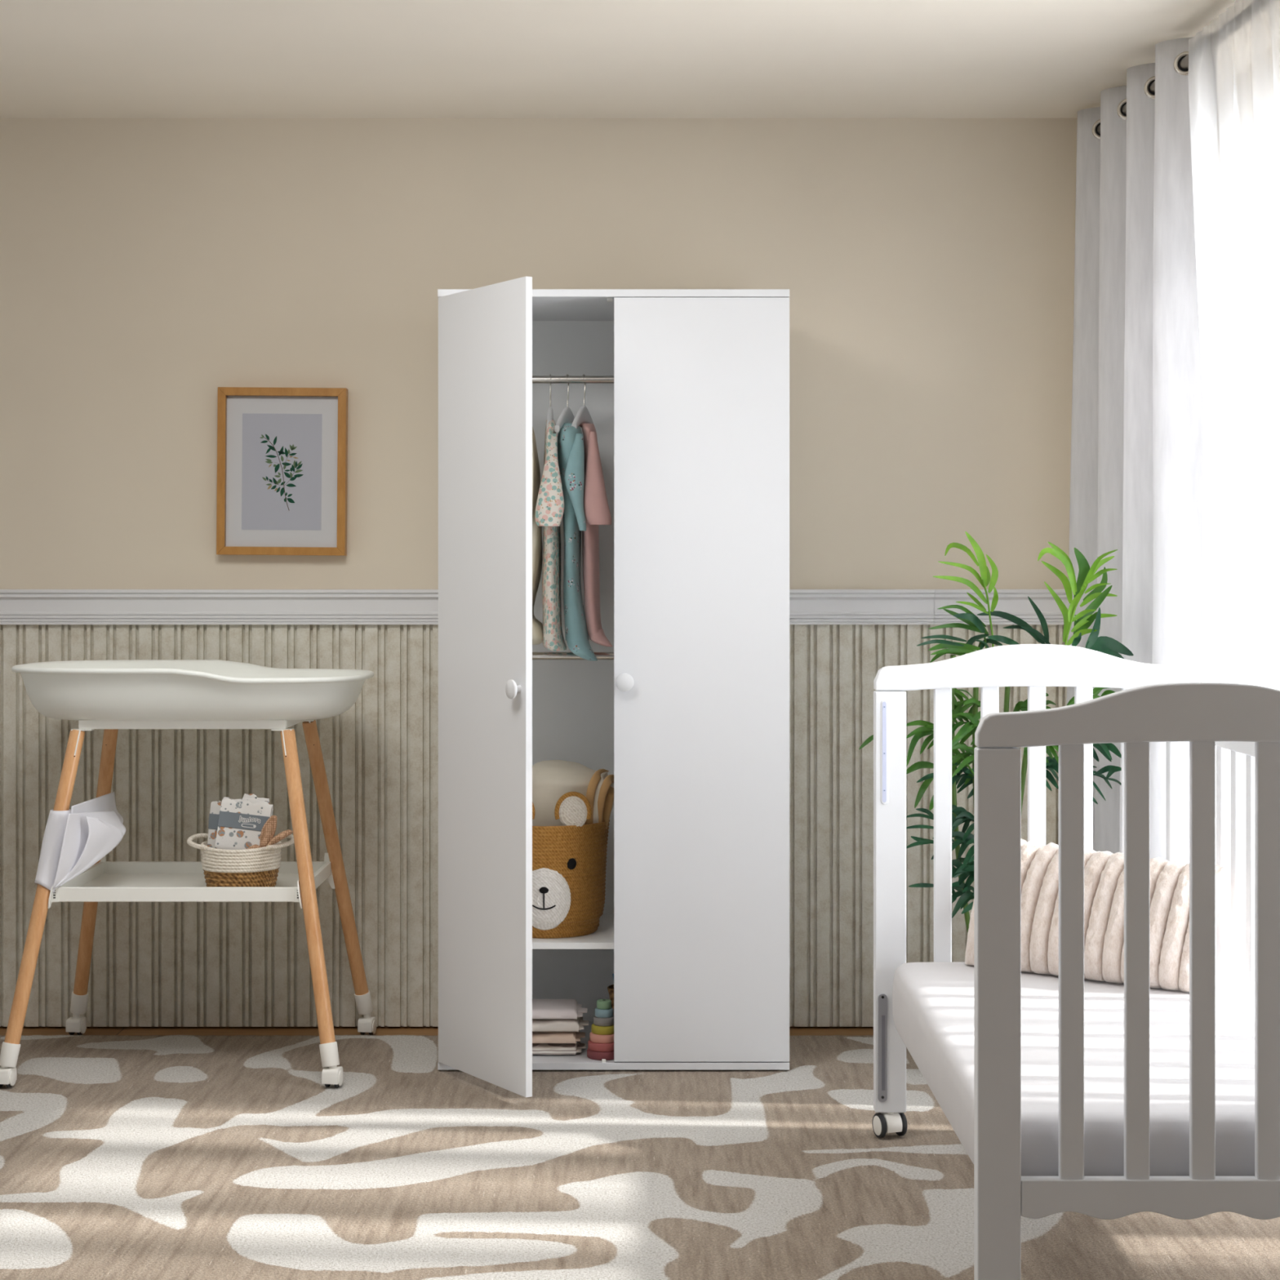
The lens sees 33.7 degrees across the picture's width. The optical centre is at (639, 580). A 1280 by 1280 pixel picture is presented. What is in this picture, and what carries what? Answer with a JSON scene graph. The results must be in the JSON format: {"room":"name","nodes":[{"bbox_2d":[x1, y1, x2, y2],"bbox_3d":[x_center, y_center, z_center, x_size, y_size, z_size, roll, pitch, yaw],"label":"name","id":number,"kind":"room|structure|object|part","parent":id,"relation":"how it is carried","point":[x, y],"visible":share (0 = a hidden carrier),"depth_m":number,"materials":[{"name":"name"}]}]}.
{"room":"children's room","nodes":[
{"label":"children's room","id":0,"kind":"room"},
{"bbox_2d":[0,1026,873,1035],"bbox_3d":[-0.860,1.169,2.820,4.680,0.080,5.240,0,0,0],"label":"baseboard","id":1,"kind":"structure","parent":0,"point":[132,1031],"depth_m":5.29,"materials":[{"name":"brown wood"}]},
{"bbox_2d":[0,1035,1279,1279],"bbox_3d":[-0.470,1.122,3.442,3.460,0.012,3.485,0,0,0],"label":"rug","id":2,"kind":"object","parent":1,"relation":"on","point":[122,1157],"visible":0.78,"depth_m":3.97,"materials":[{"name":"beige carpet"}]},
{"bbox_2d":[0,659,376,1087],"bbox_3d":[-1.038,0.662,4.944,0.814,0.933,0.637,0,0,0],"label":"table","id":3,"kind":"object","parent":2,"relation":"on","point":[113,695],"visible":0.98,"depth_m":4.75,"materials":[{"name":"beige plastic"}]},
{"bbox_3d":[-1.332,0.687,4.724,0.034,0.699,0.205,0,0,41],"label":"leg","id":4,"kind":"part","parent":3,"relation":"part of","materials":[{"name":"brown wood"}]},
{"bbox_2d":[34,791,125,893],"bbox_3d":[-1.254,0.605,4.902,0.127,0.196,0.420,0,0,11],"label":"cloth","id":5,"kind":"object","parent":3,"relation":"on","point":[76,838],"visible":1,"depth_m":4.76,"materials":[{"name":"white fabric"}]},
{"bbox_3d":[-1.251,0.604,4.840,0.053,0.169,0.297,0,0,13],"label":"panel","id":6,"kind":"part","parent":5,"relation":"part of","materials":[{"name":"white fabric"}]},
{"bbox_3d":[-1.259,0.585,4.923,0.056,0.155,0.391,0,0,3],"label":"panel","id":7,"kind":"part","parent":5,"relation":"part of","materials":[{"name":"white fabric"}]},
{"bbox_3d":[-1.315,0.704,4.945,0.012,0.032,0.416,0,0,0],"label":"shelf rail","id":8,"kind":"part","parent":3,"relation":"part of","materials":[{"name":"white plastic"}]},
{"bbox_3d":[-1.332,0.687,5.166,0.034,0.699,0.205,0,0,-41],"label":"leg","id":9,"kind":"part","parent":3,"relation":"part of","materials":[{"name":"brown wood"}]},
{"bbox_3d":[-1.038,0.704,4.731,0.526,0.032,0.012,0,0,0],"label":"shelf rail","id":10,"kind":"part","parent":3,"relation":"part of","materials":[{"name":"white plastic"}]},
{"bbox_3d":[-1.038,0.717,4.945,0.546,0.003,0.420,0,0,0],"label":"shelf panel","id":11,"kind":"part","parent":3,"relation":"part of","materials":[{"name":"white plastic"}]},
{"bbox_3d":[-1.038,0.327,4.945,0.468,0.021,0.330,0,0,0],"label":"frame","id":12,"kind":"part","parent":3,"relation":"part of","materials":[{"name":"white plastic"}]},
{"bbox_2d":[11,659,373,720],"bbox_3d":[-1.038,0.257,4.945,0.814,0.124,0.524,0,0,0],"label":"tub","id":13,"kind":"object","parent":3,"relation":"in","point":[114,690],"depth_m":4.74,"materials":[{"name":"beige plastic"}]},
{"bbox_3d":[-1.038,0.704,5.159,0.526,0.032,0.012,0,0,0],"label":"shelf rail","id":14,"kind":"part","parent":3,"relation":"part of","materials":[{"name":"white plastic"}]},
{"bbox_2d":[186,833,293,886],"bbox_3d":[-0.919,0.651,4.867,0.225,0.128,0.187,0,0,33],"label":"rope basket","id":15,"kind":"object","parent":3,"relation":"on","point":[255,867],"visible":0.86,"depth_m":4.79,"materials":[{"name":"white fabric"}]},
{"bbox_3d":[-1.014,0.601,4.866,0.058,0.027,0.127,0,0,0],"label":"handle","id":16,"kind":"part","parent":15,"relation":"part of","materials":[{"name":"white fabric"}]},
{"bbox_2d":[207,800,222,848],"bbox_3d":[-0.969,0.570,4.887,0.058,0.117,0.028,0,0,12],"label":"pack","id":17,"kind":"object","parent":15,"relation":"in","point":[215,806],"visible":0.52,"depth_m":4.88,"materials":[{"name":"grey paper"}]},
{"bbox_2d":[214,793,273,849],"bbox_3d":[-0.908,0.560,4.845,0.128,0.140,0.041,0,0,3],"label":"pack","id":18,"kind":"object","parent":15,"relation":"in","point":[241,822],"visible":0.94,"depth_m":4.83,"materials":[{"name":"grey paper"}]},
{"bbox_2d":[247,815,293,848],"bbox_3d":[-0.850,0.598,4.825,0.113,0.122,0.056,0,0,0],"label":"toy","id":19,"kind":"object","parent":15,"relation":"in","point":[268,829],"visible":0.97,"depth_m":4.81,"materials":[{"name":"orange fabric"}]},
{"bbox_3d":[-0.823,0.601,4.866,0.058,0.027,0.127,0,0,0],"label":"handle","id":20,"kind":"part","parent":15,"relation":"part of","materials":[{"name":"white fabric"}]},
{"bbox_3d":[-0.743,0.687,4.724,0.034,0.699,0.205,0,0,-41],"label":"leg","id":21,"kind":"part","parent":3,"relation":"part of","materials":[{"name":"brown wood"}]},
{"bbox_3d":[-0.760,0.704,4.945,0.012,0.032,0.416,0,0,0],"label":"shelf rail","id":22,"kind":"part","parent":3,"relation":"part of","materials":[{"name":"white plastic"}]},
{"bbox_3d":[-0.743,0.687,5.166,0.034,0.699,0.205,0,0,41],"label":"leg","id":23,"kind":"part","parent":3,"relation":"part of","materials":[{"name":"brown wood"}]},
{"bbox_2d":[437,276,789,1097],"bbox_3d":[-0.060,0.227,4.868,0.800,1.779,0.814,0,0,0],"label":"wardrobe","id":24,"kind":"object","parent":2,"relation":"on","point":[686,400],"visible":1,"depth_m":4.80,"materials":[{"name":"white paint"}]},
{"bbox_3d":[-0.344,0.226,4.638,0.016,1.738,0.397,0,0,-33],"label":"door","id":25,"kind":"part","parent":24,"relation":"part of","materials":[{"name":"white paint"}]},
{"bbox_3d":[-0.266,0.231,4.483,0.024,0.041,0.041,0,0,-33],"label":"knob","id":26,"kind":"part","parent":24,"relation":"part of","materials":[{"name":"white paint"}]},
{"bbox_2d":[546,373,553,427],"bbox_3d":[-0.214,-0.421,5.050,0.013,0.146,0.196,0,0,-1],"label":"hanger","id":27,"kind":"object","parent":24,"relation":"hanging from","point":[550,413],"visible":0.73,"depth_m":5.02,"materials":[{"name":"plastic"}]},
{"bbox_2d":[535,419,566,651],"bbox_3d":[-0.209,-0.107,5.040,0.069,0.546,0.301,0,0,0],"label":"dress","id":28,"kind":"object","parent":27,"relation":"hanging from","point":[549,508],"visible":0.99,"depth_m":4.94,"materials":[{"name":"fabric"}]},
{"bbox_2d":[532,1041,586,1054],"bbox_3d":[-0.231,1.085,4.932,0.209,0.022,0.138,0,0,0],"label":"folded garment","id":29,"kind":"object","parent":24,"relation":"on","point":[537,1048],"visible":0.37,"depth_m":4.87,"materials":[{"name":"fabric"}]},
{"bbox_2d":[532,1030,585,1043],"bbox_3d":[-0.232,1.058,4.932,0.207,0.024,0.139,0,0,0],"label":"folded garment","id":30,"kind":"object","parent":29,"relation":"on","point":[537,1037],"visible":0.43,"depth_m":4.87,"materials":[{"name":"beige fabric"}]},
{"bbox_2d":[532,1016,588,1031],"bbox_3d":[-0.228,1.029,4.932,0.215,0.029,0.140,0,0,0],"label":"folded garment","id":31,"kind":"object","parent":30,"relation":"on","point":[538,1024],"visible":0.48,"depth_m":4.87,"materials":[{"name":"fabric"}]},
{"bbox_2d":[532,998,587,1019],"bbox_3d":[-0.229,1.001,4.932,0.212,0.027,0.141,0,0,0],"label":"folded garment","id":32,"kind":"object","parent":31,"relation":"on","point":[541,1008],"visible":0.6,"depth_m":4.88,"materials":[{"name":"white fabric"}]},
{"bbox_2d":[554,373,574,431],"bbox_3d":[-0.173,-0.421,5.050,0.013,0.146,0.196,0,0,13],"label":"hanger","id":33,"kind":"object","parent":24,"relation":"hanging from","point":[566,416],"visible":0.79,"depth_m":5.02,"materials":[{"name":"plastic"}]},
{"bbox_2d":[557,423,597,660],"bbox_3d":[-0.156,-0.093,5.031,0.088,0.564,0.259,0,0,-11],"label":"sleepsuit","id":34,"kind":"object","parent":33,"relation":"hanging from","point":[571,447],"visible":0.97,"depth_m":4.95,"materials":[{"name":"teal fabric"}]},
{"bbox_2d":[532,791,609,938],"bbox_3d":[-0.216,0.659,4.999,0.290,0.341,0.292,0,0,-16],"label":"basket","id":35,"kind":"object","parent":24,"relation":"on","point":[569,861],"visible":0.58,"depth_m":4.88,"materials":[{"name":"fabric"}]},
{"bbox_2d":[532,760,613,828],"bbox_3d":[-0.188,0.629,5.022,0.274,0.399,0.239,0,0,0],"label":"stuffed toy","id":36,"kind":"object","parent":35,"relation":"in","point":[551,779],"visible":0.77,"depth_m":4.93,"materials":[{"name":"beige fabric"}]},
{"bbox_2d":[532,913,613,949],"bbox_3d":[-0.060,0.837,5.041,0.764,0.015,0.418,0,0,0],"label":"shelf","id":37,"kind":"object","parent":24,"relation":"attached to","point":[603,938],"depth_m":4.86,"materials":[{"name":"white wood"}]},
{"bbox_3d":[-0.060,0.181,5.050,0.764,0.018,0.018,0,0,0],"label":"hanging rail","id":38,"kind":"part","parent":24,"relation":"part of","materials":[{"name":"wood"}]},
{"bbox_3d":[-0.060,-0.480,5.050,0.764,0.018,0.018,0,0,0],"label":"hanging rail","id":39,"kind":"part","parent":24,"relation":"part of","materials":[{"name":"metal"}]},
{"bbox_3d":[-0.060,0.226,5.253,0.764,1.742,0.006,0,0,0],"label":"panel","id":40,"kind":"part","parent":24,"relation":"part of","materials":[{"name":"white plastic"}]},
{"bbox_2d":[571,373,595,429],"bbox_3d":[-0.134,-0.422,5.050,0.013,0.142,0.196,0,0,13],"label":"hanger","id":41,"kind":"object","parent":24,"relation":"hanging from","point":[583,415],"visible":0.86,"depth_m":5.03,"materials":[{"name":"plastic"}]},
{"bbox_2d":[579,423,612,646],"bbox_3d":[-0.111,-0.111,5.044,0.072,0.533,0.276,0,0,-8],"label":"sleepsuit","id":42,"kind":"object","parent":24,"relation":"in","point":[596,508],"visible":0.98,"depth_m":4.96,"materials":[{"name":"pink fabric"}]},
{"bbox_2d":[586,999,613,1060],"bbox_3d":[-0.083,1.031,4.862,0.079,0.130,0.079,0,0,0],"label":"stacking toy","id":43,"kind":"object","parent":24,"relation":"in","point":[601,1042],"visible":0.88,"depth_m":4.84,"materials":[{"name":"plastic"}]},
{"bbox_2d":[607,973,613,1015],"bbox_3d":[-0.032,1.016,5.020,0.092,0.162,0.092,0,0,0],"label":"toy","id":44,"kind":"object","parent":24,"relation":"in","point":[611,988],"visible":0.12,"depth_m":5.00,"materials":[{"name":"brown plastic"}]},
{"bbox_3d":[-0.060,-0.653,5.037,0.800,0.017,0.475,0,0,0],"label":"panel","id":45,"kind":"part","parent":24,"relation":"part of","materials":[{"name":"white paint"}]},
{"bbox_3d":[-0.060,1.105,5.037,0.800,0.016,0.475,0,0,0],"label":"panel","id":46,"kind":"part","parent":24,"relation":"part of","materials":[{"name":"white paint"}]},
{"bbox_3d":[-0.035,0.231,4.788,0.041,0.041,0.024,0,0,0],"label":"knob","id":47,"kind":"part","parent":24,"relation":"part of","materials":[{"name":"white paint"}]},
{"bbox_3d":[0.141,0.226,4.808,0.399,1.738,0.016,0,0,0],"label":"door","id":48,"kind":"part","parent":24,"relation":"part of","materials":[{"name":"white paint"}]},
{"bbox_3d":[-0.269,-0.421,5.050,0.013,0.144,0.196,0,0,0],"label":"hanger","id":49,"kind":"object","parent":24,"relation":"hanging from","visible":0},
{"bbox_2d":[532,426,542,644],"bbox_3d":[-0.268,-0.110,5.036,0.088,0.526,0.271,0,0,0],"label":"suit","id":50,"kind":"object","parent":49,"relation":"hanging from","point":[537,626],"visible":0.2,"depth_m":4.99,"materials":[{"name":"beige fabric"}]},
{"bbox_2d":[858,531,1133,933],"bbox_3d":[0.811,0.503,4.748,0.596,1.226,0.352,0,0,23],"label":"potted palm","id":51,"kind":"object","parent":2,"relation":"on","point":[1084,619],"visible":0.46,"depth_m":4.70,"materials":[{"name":"plant"}]},
{"bbox_2d":[871,644,1279,1279],"bbox_3d":[0.802,0.622,3.638,0.670,0.988,1.277,0,0,0],"label":"cot","id":52,"kind":"object","parent":2,"relation":"on","point":[1171,704],"visible":0.82,"depth_m":3.03,"materials":[{"name":"white paint"}]},
{"bbox_3d":[0.501,0.643,4.237,0.063,0.843,0.031,0,0,0],"label":"post","id":53,"kind":"part","parent":52,"relation":"part of","materials":[{"name":"white paint"}]},
{"bbox_3d":[0.514,0.653,3.037,0.063,0.824,0.031,0,0,0],"label":"post","id":54,"kind":"part","parent":52,"relation":"part of","materials":[{"name":"white paint"}]},
{"bbox_3d":[0.796,0.174,4.235,0.652,0.093,0.026,0,0,0],"label":"rail","id":55,"kind":"part","parent":52,"relation":"part of","materials":[{"name":"white paint"}]},
{"bbox_2d":[892,961,1254,1176],"bbox_3d":[0.795,0.817,3.638,0.601,0.120,1.160,0,0,0],"label":"mattress","id":56,"kind":"object","parent":52,"relation":"on","point":[933,1002],"visible":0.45,"depth_m":3.39,"materials":[{"name":"white fabric"}]},
{"bbox_2d":[964,839,1226,992],"bbox_3d":[0.866,0.634,4.041,0.501,0.251,0.149,0,0,35],"label":"cushion","id":57,"kind":"object","parent":56,"relation":"on","point":[1104,871],"visible":0.5,"depth_m":3.98,"materials":[{"name":"beige fabric"}]},
{"bbox_3d":[0.809,0.193,3.035,0.652,0.093,0.026,0,0,0],"label":"rail","id":58,"kind":"part","parent":52,"relation":"part of","materials":[{"name":"white paint"}]},
{"bbox_3d":[0.809,0.887,3.035,0.525,0.057,0.024,0,0,0],"label":"rail","id":59,"kind":"part","parent":52,"relation":"part of","materials":[{"name":"white paint"}]},
{"bbox_3d":[1.090,0.643,4.237,0.063,0.843,0.031,0,0,0],"label":"post","id":60,"kind":"part","parent":52,"relation":"part of","materials":[{"name":"white paint"}]},
{"bbox_3d":[1.109,0.298,3.637,0.022,0.038,1.168,0,0,0],"label":"rail","id":61,"kind":"part","parent":52,"relation":"part of","materials":[{"name":"white paint"}]},
{"bbox_2d":[0,118,1077,1026],"bbox_3d":[-0.860,-0.020,5.390,4.680,2.298,0.100,0,0,0],"label":"wall","id":62,"kind":"structure","parent":0,"point":[149,267],"depth_m":5.34,"materials":[{"name":"beige paint"}]},
{"bbox_2d":[216,386,347,555],"bbox_3d":[-0.901,-0.274,5.322,0.326,0.424,0.034,0,0,0],"label":"picture frame","id":63,"kind":"object","parent":62,"relation":"attached to","point":[282,452],"visible":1,"depth_m":5.32,"materials":[{"name":"brown wood"}]},
{"bbox_2d":[241,413,322,530],"bbox_3d":[-0.903,-0.274,5.322,0.203,0.295,0.001,0,0,0],"label":"print","id":64,"kind":"object","parent":63,"relation":"attached to","point":[282,453],"depth_m":5.32,"materials":[{"name":"grey paper"}]},
{"bbox_2d":[0,624,1067,1026],"bbox_3d":[-0.958,0.616,5.327,4.672,1.014,0.025,0,0,0],"label":"wainscoting","id":65,"kind":"structure","parent":62,"relation":"attached to","point":[163,964],"depth_m":5.31,"materials":[{"name":"paint"}]},
{"bbox_2d":[0,589,1068,624],"bbox_3d":[-0.910,0.067,5.314,4.579,0.088,0.049,0,0,0],"label":"trim","id":66,"kind":"structure","parent":62,"relation":"attached to","point":[17,606],"depth_m":5.30,"materials":[{"name":"white paint"}]},
{"bbox_2d":[0,0,1251,118],"bbox_3d":[-0.860,-1.209,2.820,4.680,0.080,5.240,0,0,0],"label":"ceiling","id":67,"kind":"structure","parent":0,"point":[60,59],"depth_m":4.74,"materials":[{"name":"paint"}]},
{"bbox_2d":[1217,62,1255,257],"bbox_3d":[1.430,-0.020,2.770,0.100,2.298,5.140,0,0,0],"label":"wall","id":68,"kind":"structure","parent":0,"point":[1250,76],"depth_m":4.87,"materials":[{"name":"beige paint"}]},
{"bbox_2d":[1097,4,1251,133],"bbox_3d":[1.244,-1.100,3.825,0.272,0.025,2.951,0,0,0],"label":"curtain rod","id":69,"kind":"object","parent":68,"relation":"attached to","point":[1184,64],"visible":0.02,"depth_m":4.28,"materials":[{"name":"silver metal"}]},
{"bbox_2d":[1066,31,1217,859],"bbox_3d":[1.135,-0.021,4.822,0.133,2.268,0.785,0,0,-5],"label":"curtain","id":70,"kind":"object","parent":69,"relation":"hanging from","point":[1136,464],"visible":0.62,"depth_m":4.73,"materials":[{"name":"white fabric"}]},
{"bbox_2d":[1187,0,1279,1010],"bbox_3d":[1.233,-0.011,3.473,0.085,2.237,1.923,0,0,-3],"label":"sheer curtain","id":71,"kind":"object","parent":69,"relation":"hanging from","point":[1238,293],"visible":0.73,"depth_m":4.14,"materials":[{"name":"white fabric"}]},
{"bbox_2d":[1254,175,1257,226],"bbox_3d":[1.430,0.037,3.960,0.060,1.920,1.880,0,0,0],"label":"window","id":72,"kind":"structure","parent":68,"relation":"in","point":[1255,175],"depth_m":4.81,"materials":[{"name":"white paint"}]}
]}

